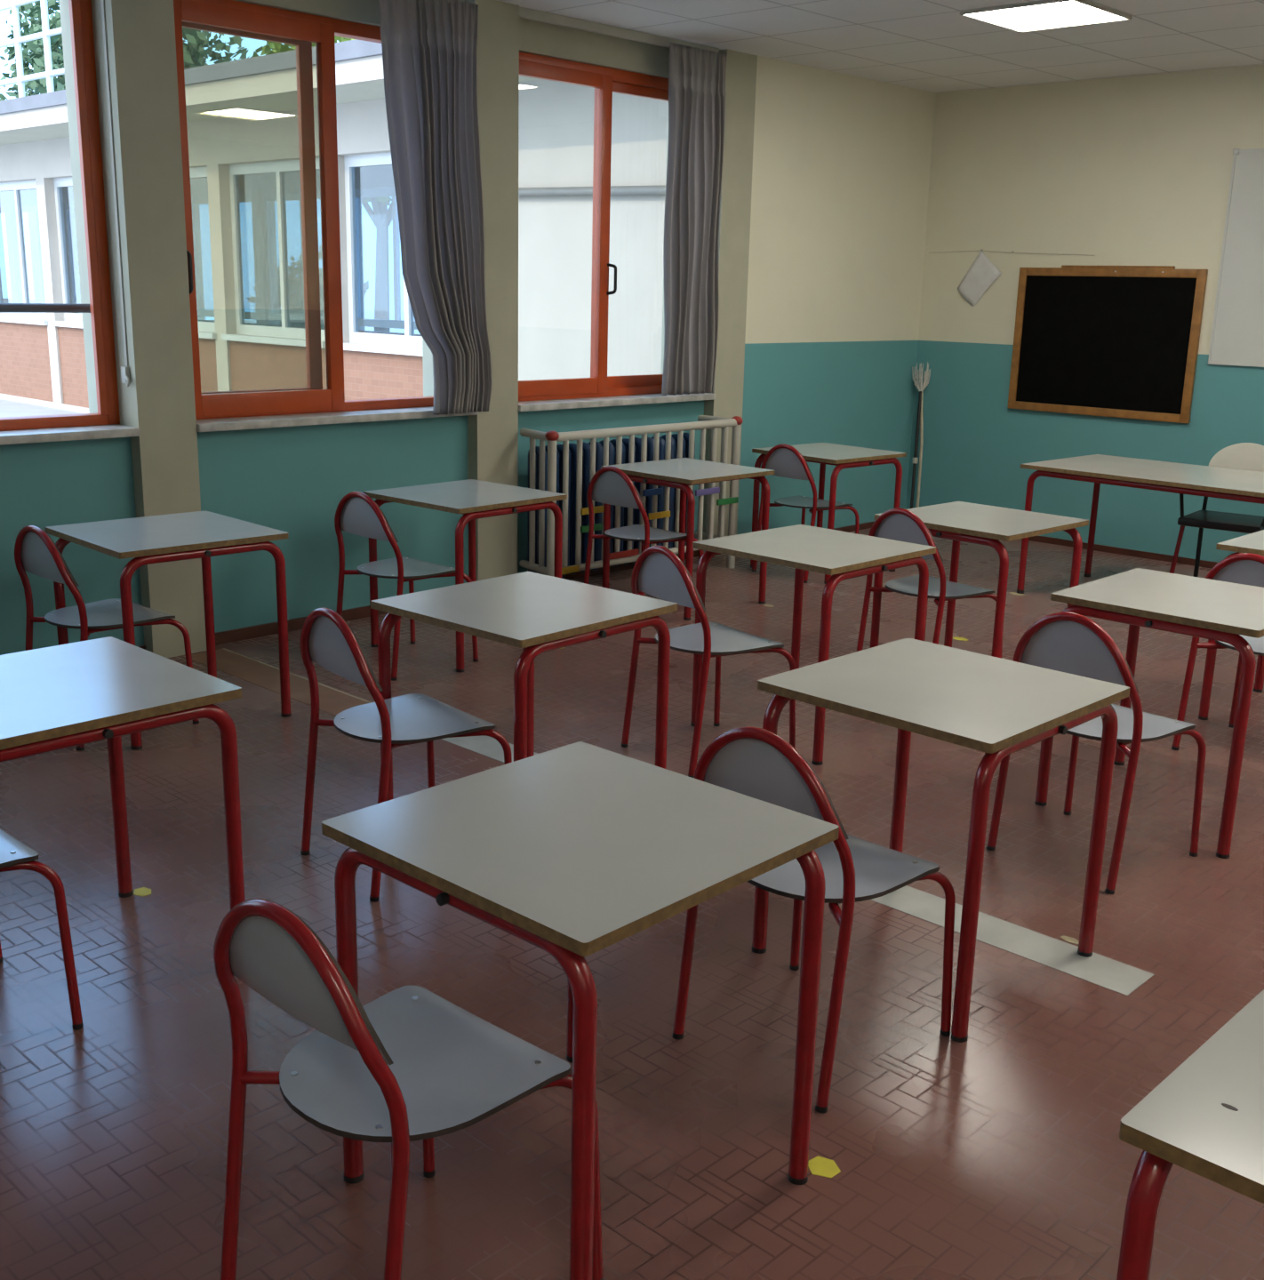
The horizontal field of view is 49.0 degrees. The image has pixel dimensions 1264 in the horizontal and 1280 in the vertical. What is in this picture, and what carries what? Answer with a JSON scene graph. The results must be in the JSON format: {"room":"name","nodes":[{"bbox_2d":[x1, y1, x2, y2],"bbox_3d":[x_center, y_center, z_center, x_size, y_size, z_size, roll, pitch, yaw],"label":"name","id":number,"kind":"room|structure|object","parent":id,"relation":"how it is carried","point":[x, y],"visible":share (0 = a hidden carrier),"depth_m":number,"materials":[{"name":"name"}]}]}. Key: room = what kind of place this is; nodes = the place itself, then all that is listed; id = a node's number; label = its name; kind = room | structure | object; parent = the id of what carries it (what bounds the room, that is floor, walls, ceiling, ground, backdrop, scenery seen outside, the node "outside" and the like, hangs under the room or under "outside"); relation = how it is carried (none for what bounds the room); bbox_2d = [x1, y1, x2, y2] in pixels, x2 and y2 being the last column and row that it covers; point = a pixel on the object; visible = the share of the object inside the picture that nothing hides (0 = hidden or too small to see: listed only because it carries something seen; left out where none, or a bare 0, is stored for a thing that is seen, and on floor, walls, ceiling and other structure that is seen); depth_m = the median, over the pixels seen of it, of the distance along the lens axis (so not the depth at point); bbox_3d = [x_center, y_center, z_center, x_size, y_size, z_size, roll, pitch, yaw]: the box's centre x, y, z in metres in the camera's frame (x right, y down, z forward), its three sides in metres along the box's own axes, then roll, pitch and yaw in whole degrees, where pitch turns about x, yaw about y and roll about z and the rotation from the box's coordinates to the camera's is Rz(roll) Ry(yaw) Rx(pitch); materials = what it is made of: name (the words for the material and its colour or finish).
{"room":"classroom","nodes":[
{"label":"classroom","id":0,"kind":"room"},
{"bbox_2d":[59,0,206,657],"bbox_3d":[-2.143,-1.417,5.987,0.450,2.980,0.266,15,19,42],"label":"pillar","id":1,"kind":"structure","parent":0,"point":[158,400],"depth_m":5.81,"materials":[{"name":"paint"}]},
{"bbox_2d":[0,0,935,655],"bbox_3d":[-1.775,-1.504,6.359,0.450,2.980,10.600,15,19,42],"label":"wall","id":2,"kind":"structure","parent":0,"point":[841,171],"depth_m":8.36,"materials":[{"name":"paint"}]},
{"bbox_2d":[0,0,140,445],"bbox_3d":[-2.841,-1.625,5.110,0.398,1.815,1.867,15,19,42],"label":"window","id":3,"kind":"structure","parent":2,"relation":"in","point":[105,423],"depth_m":5.72,"materials":[{"name":"orange paint"}]},
{"bbox_2d":[173,0,478,431],"bbox_3d":[-1.411,-1.937,6.464,0.263,1.815,1.587,15,19,42],"label":"window","id":4,"kind":"structure","parent":2,"relation":"in","point":[217,411],"depth_m":6.42,"materials":[{"name":"orange paint"}]},
{"bbox_2d":[137,520,874,649],"bbox_3d":[-1.362,-0.123,6.904,0.092,0.055,9.686,15,19,42],"label":"baseboard","id":5,"kind":"structure","parent":2,"relation":"attached to","point":[364,612],"depth_m":6.71,"materials":[{"name":"brown tile"}]},
{"bbox_2d":[518,51,715,411],"bbox_3d":[-0.113,-2.243,7.779,0.263,1.815,1.598,15,19,42],"label":"window","id":6,"kind":"structure","parent":2,"relation":"in","point":[600,389],"depth_m":7.78,"materials":[{"name":"orange paint"}]},
{"bbox_2d":[422,0,519,581],"bbox_3d":[-0.853,-1.720,7.293,0.450,2.980,0.280,15,19,42],"label":"pillar","id":7,"kind":"structure","parent":0,"point":[492,435],"depth_m":7.12,"materials":[{"name":"paint"}]},
{"bbox_2d":[0,528,1263,1279],"bbox_3d":[0.927,0.710,4.206,8.050,0.120,11.000,15,19,42],"label":"floor","id":8,"kind":"structure","parent":0,"point":[999,1153],"depth_m":3.27,"materials":[{"name":"brown tile"}]},
{"bbox_2d":[0,828,83,1029],"bbox_3d":[-1.556,0.491,3.014,0.457,0.784,0.484,15,19,42],"label":"chair","id":9,"kind":"object","parent":8,"relation":"on","point":[14,855],"visible":1,"depth_m":3.05,"materials":[{"name":"red paint"}]},
{"bbox_2d":[14,525,199,750],"bbox_3d":[-1.962,-0.062,5.141,0.457,0.784,0.484,13,19,39],"label":"chair","id":10,"kind":"object","parent":8,"relation":"on","point":[36,553],"visible":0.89,"depth_m":5.02,"materials":[{"name":"red paint"}]},
{"bbox_2d":[0,636,245,910],"bbox_3d":[-1.375,0.453,3.302,0.651,0.720,0.656,15,19,42],"label":"school desk","id":11,"kind":"object","parent":8,"relation":"on","point":[109,688],"visible":0.95,"depth_m":3.23,"materials":[{"name":"beige laminate"}]},
{"bbox_2d":[133,887,151,896],"bbox_3d":[-1.348,0.693,3.818,0.058,0.001,0.051,15,19,42],"label":"tape mark","id":12,"kind":"object","parent":8,"relation":"on","point":[142,892],"visible":1,"depth_m":3.81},
{"bbox_2d":[44,511,291,750],"bbox_3d":[-1.755,-0.065,5.295,0.656,0.720,0.651,-12,20,-43],"label":"school desk","id":13,"kind":"object","parent":8,"relation":"on","point":[204,535],"visible":0.87,"depth_m":5.18,"materials":[{"name":"grey laminate"}]},
{"bbox_2d":[183,648,371,715],"bbox_3d":[-1.460,0.178,5.823,1.310,0.002,0.205,15,19,42],"label":"floor strip","id":14,"kind":"object","parent":8,"relation":"on","point":[332,700],"visible":0.57,"depth_m":5.85,"materials":[{"name":"beige tile"}]},
{"bbox_2d":[299,607,511,901],"bbox_3d":[-0.657,0.261,3.995,0.484,0.784,0.457,-11,19,-39],"label":"chair","id":15,"kind":"object","parent":8,"relation":"on","point":[327,640],"visible":0.98,"depth_m":3.91,"materials":[{"name":"red paint"}]},
{"bbox_2d":[334,491,478,680],"bbox_3d":[-1.007,-0.283,6.093,0.457,0.784,0.484,14,19,40],"label":"chair","id":16,"kind":"object","parent":8,"relation":"on","point":[356,513],"visible":0.96,"depth_m":5.94,"materials":[{"name":"red paint"}]},
{"bbox_2d":[212,898,603,1279],"bbox_3d":[-0.366,0.717,2.238,0.457,0.784,0.484,13,19,39],"label":"chair","id":17,"kind":"object","parent":8,"relation":"on","point":[404,1066],"visible":0.96,"depth_m":2.15,"materials":[{"name":"red paint"}]},
{"bbox_2d":[363,479,567,671],"bbox_3d":[-0.762,-0.318,6.377,0.651,0.720,0.656,14,19,40],"label":"school desk","id":18,"kind":"object","parent":8,"relation":"on","point":[473,499],"visible":0.78,"depth_m":6.23,"materials":[{"name":"grey laminate"}]},
{"bbox_2d":[370,571,677,800],"bbox_3d":[-0.329,0.235,4.253,0.651,0.720,0.656,14,19,40],"label":"school desk","id":19,"kind":"object","parent":8,"relation":"on","point":[537,613],"visible":0.88,"depth_m":4.12,"materials":[{"name":"beige laminate"}]},
{"bbox_2d":[321,741,839,1279],"bbox_3d":[-0.097,0.675,2.551,0.656,0.720,0.651,14,19,41],"label":"school desk","id":20,"kind":"object","parent":8,"relation":"on","point":[572,852],"visible":1,"depth_m":2.40,"materials":[{"name":"white laminate"}]},
{"bbox_2d":[527,432,695,578],"bbox_3d":[-0.100,-0.742,7.924,0.132,0.806,1.270,15,19,42],"label":"radiator","id":21,"kind":"object","parent":8,"relation":"on","point":[599,446],"visible":0.42,"depth_m":7.73,"materials":[{"name":"metal"}]},
{"bbox_2d":[519,415,743,576],"bbox_3d":[0.002,-0.785,7.884,0.327,0.914,1.562,15,19,42],"label":"barrier","id":22,"kind":"object","parent":8,"relation":"on","point":[705,422],"visible":0.84,"depth_m":7.63,"materials":[{"name":"white metal"}]},
{"bbox_2d":[584,465,703,596],"bbox_3d":[0.055,-0.512,7.086,0.484,0.784,0.457,-13,20,-43],"label":"chair","id":23,"kind":"object","parent":8,"relation":"on","point":[611,485],"visible":0.9,"depth_m":6.93,"materials":[{"name":"red paint"}]},
{"bbox_2d":[600,457,775,620],"bbox_3d":[0.287,-0.559,7.417,0.651,0.720,0.656,-13,20,-43],"label":"school desk","id":24,"kind":"object","parent":8,"relation":"on","point":[681,473],"visible":0.82,"depth_m":7.30,"materials":[{"name":"grey laminate"}]},
{"bbox_2d":[620,545,795,777],"bbox_3d":[0.278,0.028,4.992,0.484,0.784,0.457,-9,18,-35],"label":"chair","id":25,"kind":"object","parent":8,"relation":"on","point":[658,572],"visible":0.91,"depth_m":4.88,"materials":[{"name":"red paint"}]},
{"bbox_2d":[440,736,1154,995],"bbox_3d":[0.168,0.569,4.442,3.028,0.002,0.155,15,19,42],"label":"floor strip","id":26,"kind":"object","parent":8,"relation":"on","point":[1097,969],"visible":0.36,"depth_m":3.66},
{"bbox_2d":[752,443,859,583],"bbox_3d":[1.042,-0.785,8.246,0.484,0.784,0.457,-12,19,-42],"label":"chair","id":27,"kind":"object","parent":8,"relation":"on","point":[787,461],"visible":0.85,"depth_m":8.07,"materials":[{"name":"red paint"}]},
{"bbox_2d":[690,524,935,765],"bbox_3d":[0.678,-0.010,5.304,0.651,0.720,0.656,15,20,43],"label":"school desk","id":28,"kind":"object","parent":8,"relation":"on","point":[843,556],"visible":0.88,"depth_m":5.17,"materials":[{"name":"beige laminate"}]},
{"bbox_2d":[672,726,955,1112],"bbox_3d":[0.412,0.522,3.071,0.457,0.784,0.484,15,19,42],"label":"chair","id":29,"kind":"object","parent":8,"relation":"on","point":[756,763],"visible":0.62,"depth_m":2.90,"materials":[{"name":"red paint"}]},
{"bbox_2d":[808,1155,840,1177],"bbox_3d":[0.370,1.022,2.689,0.064,0.001,0.064,15,19,42],"label":"tape mark","id":30,"kind":"object","parent":8,"relation":"on","point":[818,1165],"visible":0.9,"depth_m":2.69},
{"bbox_2d":[750,442,906,583],"bbox_3d":[1.169,-0.780,8.364,0.656,0.720,0.651,-11,19,-41],"label":"school desk","id":31,"kind":"object","parent":8,"relation":"on","point":[841,456],"visible":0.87,"depth_m":8.23,"materials":[{"name":"red paint"}]},
{"bbox_2d":[909,361,930,508],"bbox_3d":[2.036,-1.411,10.012,0.153,1.171,0.184,15,19,42],"label":"mop","id":32,"kind":"object","parent":8,"relation":"on","point":[921,386],"visible":0.98,"depth_m":9.97,"materials":[{"name":"white plastic"}]},
{"bbox_2d":[916,392,923,507],"bbox_3d":[2.078,-1.316,10.020,0.032,0.984,0.222,2,14,2],"label":"stick","id":33,"kind":"object","parent":8,"relation":"on","point":[921,415],"visible":0.79,"depth_m":9.99,"materials":[{"name":"beige wood"}]},
{"bbox_2d":[856,507,1003,658],"bbox_3d":[1.285,-0.194,5.957,0.484,0.784,0.457,-10,18,-37],"label":"chair","id":34,"kind":"object","parent":8,"relation":"on","point":[901,524],"visible":0.7,"depth_m":5.81,"materials":[{"name":"red paint"}]},
{"bbox_2d":[752,638,1130,1042],"bbox_3d":[0.757,0.456,3.488,0.651,0.720,0.656,15,20,43],"label":"school desk","id":35,"kind":"object","parent":8,"relation":"on","point":[999,708],"visible":0.95,"depth_m":3.35,"materials":[{"name":"beige laminate"}]},
{"bbox_2d":[952,636,967,640],"bbox_3d":[1.616,-0.006,6.825,0.083,0.001,0.058,15,19,42],"label":"tape mark","id":36,"kind":"object","parent":8,"relation":"on","point":[956,637],"visible":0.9,"depth_m":6.83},
{"bbox_2d":[869,501,1088,657],"bbox_3d":[1.492,-0.178,6.037,0.651,0.720,0.656,-12,20,-43],"label":"school desk","id":37,"kind":"object","parent":8,"relation":"on","point":[958,522],"visible":0.59,"depth_m":5.89,"materials":[{"name":"grey laminate"}]},
{"bbox_2d":[1008,592,1024,595],"bbox_3d":[2.185,-0.261,7.877,0.090,0.001,0.077,15,19,42],"label":"tape mark","id":38,"kind":"object","parent":8,"relation":"on","point":[1012,593],"visible":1,"depth_m":7.87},
{"bbox_2d":[1059,935,1079,944],"bbox_3d":[1.157,0.792,3.661,0.058,0.001,0.032,15,19,42],"label":"tape mark","id":39,"kind":"object","parent":8,"relation":"on","point":[1067,939],"visible":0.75,"depth_m":3.66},
{"bbox_2d":[986,611,1206,894],"bbox_3d":[1.407,0.270,4.151,0.484,0.784,0.457,-11,19,-40],"label":"chair","id":40,"kind":"object","parent":8,"relation":"on","point":[1070,643],"visible":0.72,"depth_m":3.97,"materials":[{"name":"red paint"}]},
{"bbox_2d":[1016,454,1263,593],"bbox_3d":[3.023,-0.533,7.537,0.860,0.735,1.620,-12,20,-42],"label":"desk","id":41,"kind":"object","parent":8,"relation":"on","point":[1198,480],"visible":0.99,"depth_m":7.53,"materials":[{"name":"white laminate"}]},
{"bbox_2d":[1034,568,1263,858],"bbox_3d":[1.797,0.207,4.557,0.656,0.720,0.651,14,19,42],"label":"school desk","id":42,"kind":"object","parent":8,"relation":"on","point":[1220,611],"visible":0.84,"depth_m":4.34,"materials":[{"name":"beige laminate"}]},
{"bbox_2d":[1115,989,1263,1279],"bbox_3d":[1.018,0.915,1.714,0.651,0.721,0.656,15,19,42],"label":"school desk","id":43,"kind":"object","parent":8,"relation":"on","point":[1205,1119],"visible":1,"depth_m":1.63,"materials":[{"name":"white laminate"}]},
{"bbox_2d":[1169,442,1263,576],"bbox_3d":[3.341,-0.653,7.743,0.510,0.860,0.502,12,18,36],"label":"chair","id":44,"kind":"object","parent":8,"relation":"on","point":[1244,456],"visible":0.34,"depth_m":7.76,"materials":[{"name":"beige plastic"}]},
{"bbox_2d":[1171,552,1263,750],"bbox_3d":[2.356,0.044,5.123,0.484,0.784,0.457,-10,18,-38],"label":"chair","id":45,"kind":"object","parent":8,"relation":"on","point":[1244,568],"visible":0.54,"depth_m":5.02,"materials":[{"name":"red paint"}]},
{"bbox_2d":[1198,529,1263,719],"bbox_3d":[2.744,-0.021,5.538,0.656,0.720,0.651,15,19,42],"label":"school desk","id":46,"kind":"object","parent":8,"relation":"on","point":[1253,543],"visible":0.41,"depth_m":5.56,"materials":[{"name":"red paint"}]},
{"bbox_2d":[660,48,757,556],"bbox_3d":[0.447,-2.026,8.611,0.450,2.980,0.277,15,19,42],"label":"pillar","id":47,"kind":"structure","parent":0,"point":[735,205],"depth_m":8.38,"materials":[{"name":"paint"}]},
{"bbox_2d":[496,0,1263,93],"bbox_3d":[0.998,-2.293,3.439,8.050,0.120,11.000,15,19,42],"label":"ceiling","id":48,"kind":"structure","parent":0,"point":[927,45],"depth_m":7.41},
{"bbox_2d":[378,0,492,415],"bbox_3d":[-0.941,-2.060,6.684,0.111,1.926,0.664,15,19,42],"label":"curtain","id":49,"kind":"object","parent":48,"relation":"hanging from","point":[429,58],"visible":1,"depth_m":6.66,"materials":[{"name":"grey fabric"}]},
{"bbox_2d":[519,6,719,52],"bbox_3d":[-0.045,-3.256,7.448,0.032,0.045,1.538,15,19,42],"label":"rail","id":50,"kind":"object","parent":48,"relation":"attached to","point":[527,13],"visible":0.86,"depth_m":7.31,"materials":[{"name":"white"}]},
{"bbox_2d":[661,41,727,395],"bbox_3d":[0.359,-2.390,8.014,0.088,1.916,0.493,15,19,42],"label":"curtain","id":51,"kind":"object","parent":50,"relation":"hanging from","point":[697,76],"visible":1,"depth_m":7.99,"materials":[{"name":"grey fabric"}]},
{"bbox_2d":[960,0,1131,32],"bbox_3d":[2.019,-3.048,6.770,0.600,0.018,0.600,15,19,42],"label":"recessed light","id":52,"kind":"object","parent":48,"relation":"in","point":[1043,14],"visible":1,"depth_m":6.75,"materials":[{"name":"white plastic"}]},
{"bbox_2d":[905,64,1263,562],"bbox_3d":[4.705,-1.672,7.614,8.050,2.980,0.200,15,19,42],"label":"wall","id":53,"kind":"structure","parent":0,"point":[1134,170],"depth_m":9.09,"materials":[{"name":"paint"}]},
{"bbox_2d":[928,250,1094,255],"bbox_3d":[2.542,-2.617,9.380,1.240,0.033,0.006,15,19,42],"label":"cord","id":54,"kind":"object","parent":53,"relation":"attached to","point":[964,251],"visible":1,"depth_m":9.35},
{"bbox_2d":[1007,264,1207,423],"bbox_3d":[3.053,-1.939,9.013,1.254,0.952,0.034,15,19,42],"label":"blackboard","id":55,"kind":"object","parent":53,"relation":"attached to","point":[1116,341],"visible":1,"depth_m":8.98,"materials":[{"name":"stone"}]},
{"bbox_2d":[1020,535,1217,568],"bbox_3d":[4.688,-0.208,7.819,7.400,0.042,0.014,15,19,42],"label":"baseboard","id":56,"kind":"structure","parent":53,"relation":"attached to","point":[1039,539],"depth_m":9.13,"materials":[{"name":"brown wood"}]},
{"bbox_2d":[1208,148,1263,367],"bbox_3d":[4.259,-2.138,7.785,1.904,1.258,0.025,15,19,42],"label":"whiteboard","id":57,"kind":"object","parent":53,"relation":"attached to","point":[1237,332],"visible":1,"depth_m":8.34,"materials":[{"name":"plastic"}]},
{"bbox_3d":[2.394,-2.673,9.509,0.010,0.010,0.016,15,19,42],"label":"nail","id":58,"kind":"object","parent":53,"relation":"attached to","visible":0},
{"bbox_2d":[957,250,1001,306],"bbox_3d":[2.388,-2.483,9.550,0.335,0.383,0.033,15,19,42],"label":"paper sheet","id":59,"kind":"object","parent":58,"relation":"hanging from","point":[982,273],"visible":1,"depth_m":9.54,"materials":[{"name":"white paper"}]},
{"label":"outside","id":60,"kind":"structure","parent":0,"visible":0},
{"bbox_2d":[0,320,420,417],"bbox_3d":[-10.883,-5.799,29.024,44.550,0.270,70.000,15,19,42],"label":"ground","id":61,"kind":"structure","parent":60,"point":[8,408],"depth_m":17.43,"materials":[{"name":"white concrete"}]},
{"bbox_2d":[0,0,64,300],"bbox_3d":[-12.779,-10.136,29.318,5.540,7.900,0.140,15,19,42],"label":"fence","id":62,"kind":"object","parent":61,"relation":"on","point":[49,74],"visible":0.22,"depth_m":28.68,"materials":[{"name":"white metal"}]},
{"bbox_2d":[0,0,65,101],"bbox_3d":[-14.682,-13.413,37.189,4.037,10.272,5.945,-3,15,-17],"label":"tree","id":63,"kind":"object","parent":61,"relation":"on","point":[36,58],"visible":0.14,"depth_m":35.19,"materials":[{"name":"green plant"}]},
{"bbox_2d":[56,12,252,90],"bbox_3d":[-11.163,-11.886,32.325,4.265,9.882,4.391,15,19,42],"label":"tree","id":64,"kind":"object","parent":61,"relation":"on","point":[194,52],"visible":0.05,"depth_m":31.54,"materials":[{"name":"green plant"}]},
{"bbox_2d":[246,244,368,327],"bbox_3d":[-5.313,-5.362,23.202,2.855,2.459,1.903,15,19,42],"label":"shrub","id":65,"kind":"object","parent":61,"relation":"on","point":[295,284],"visible":0.1,"depth_m":22.95,"materials":[{"name":"green plant"}]},
{"bbox_2d":[252,35,392,332],"bbox_3d":[-4.523,-8.001,24.191,4.082,6.687,4.230,-1,15,-10],"label":"tree","id":66,"kind":"object","parent":61,"relation":"on","point":[381,217],"visible":0.02,"depth_m":24.63,"materials":[{"name":"green plant"}]},
{"bbox_2d":[0,39,668,413],"bbox_3d":[-7.060,-5.110,19.121,25.541,3.470,5.130,15,19,42],"label":"school wing","id":67,"kind":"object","parent":61,"relation":"on","point":[242,115],"visible":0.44,"depth_m":13.05,"materials":[{"name":"white paint"}]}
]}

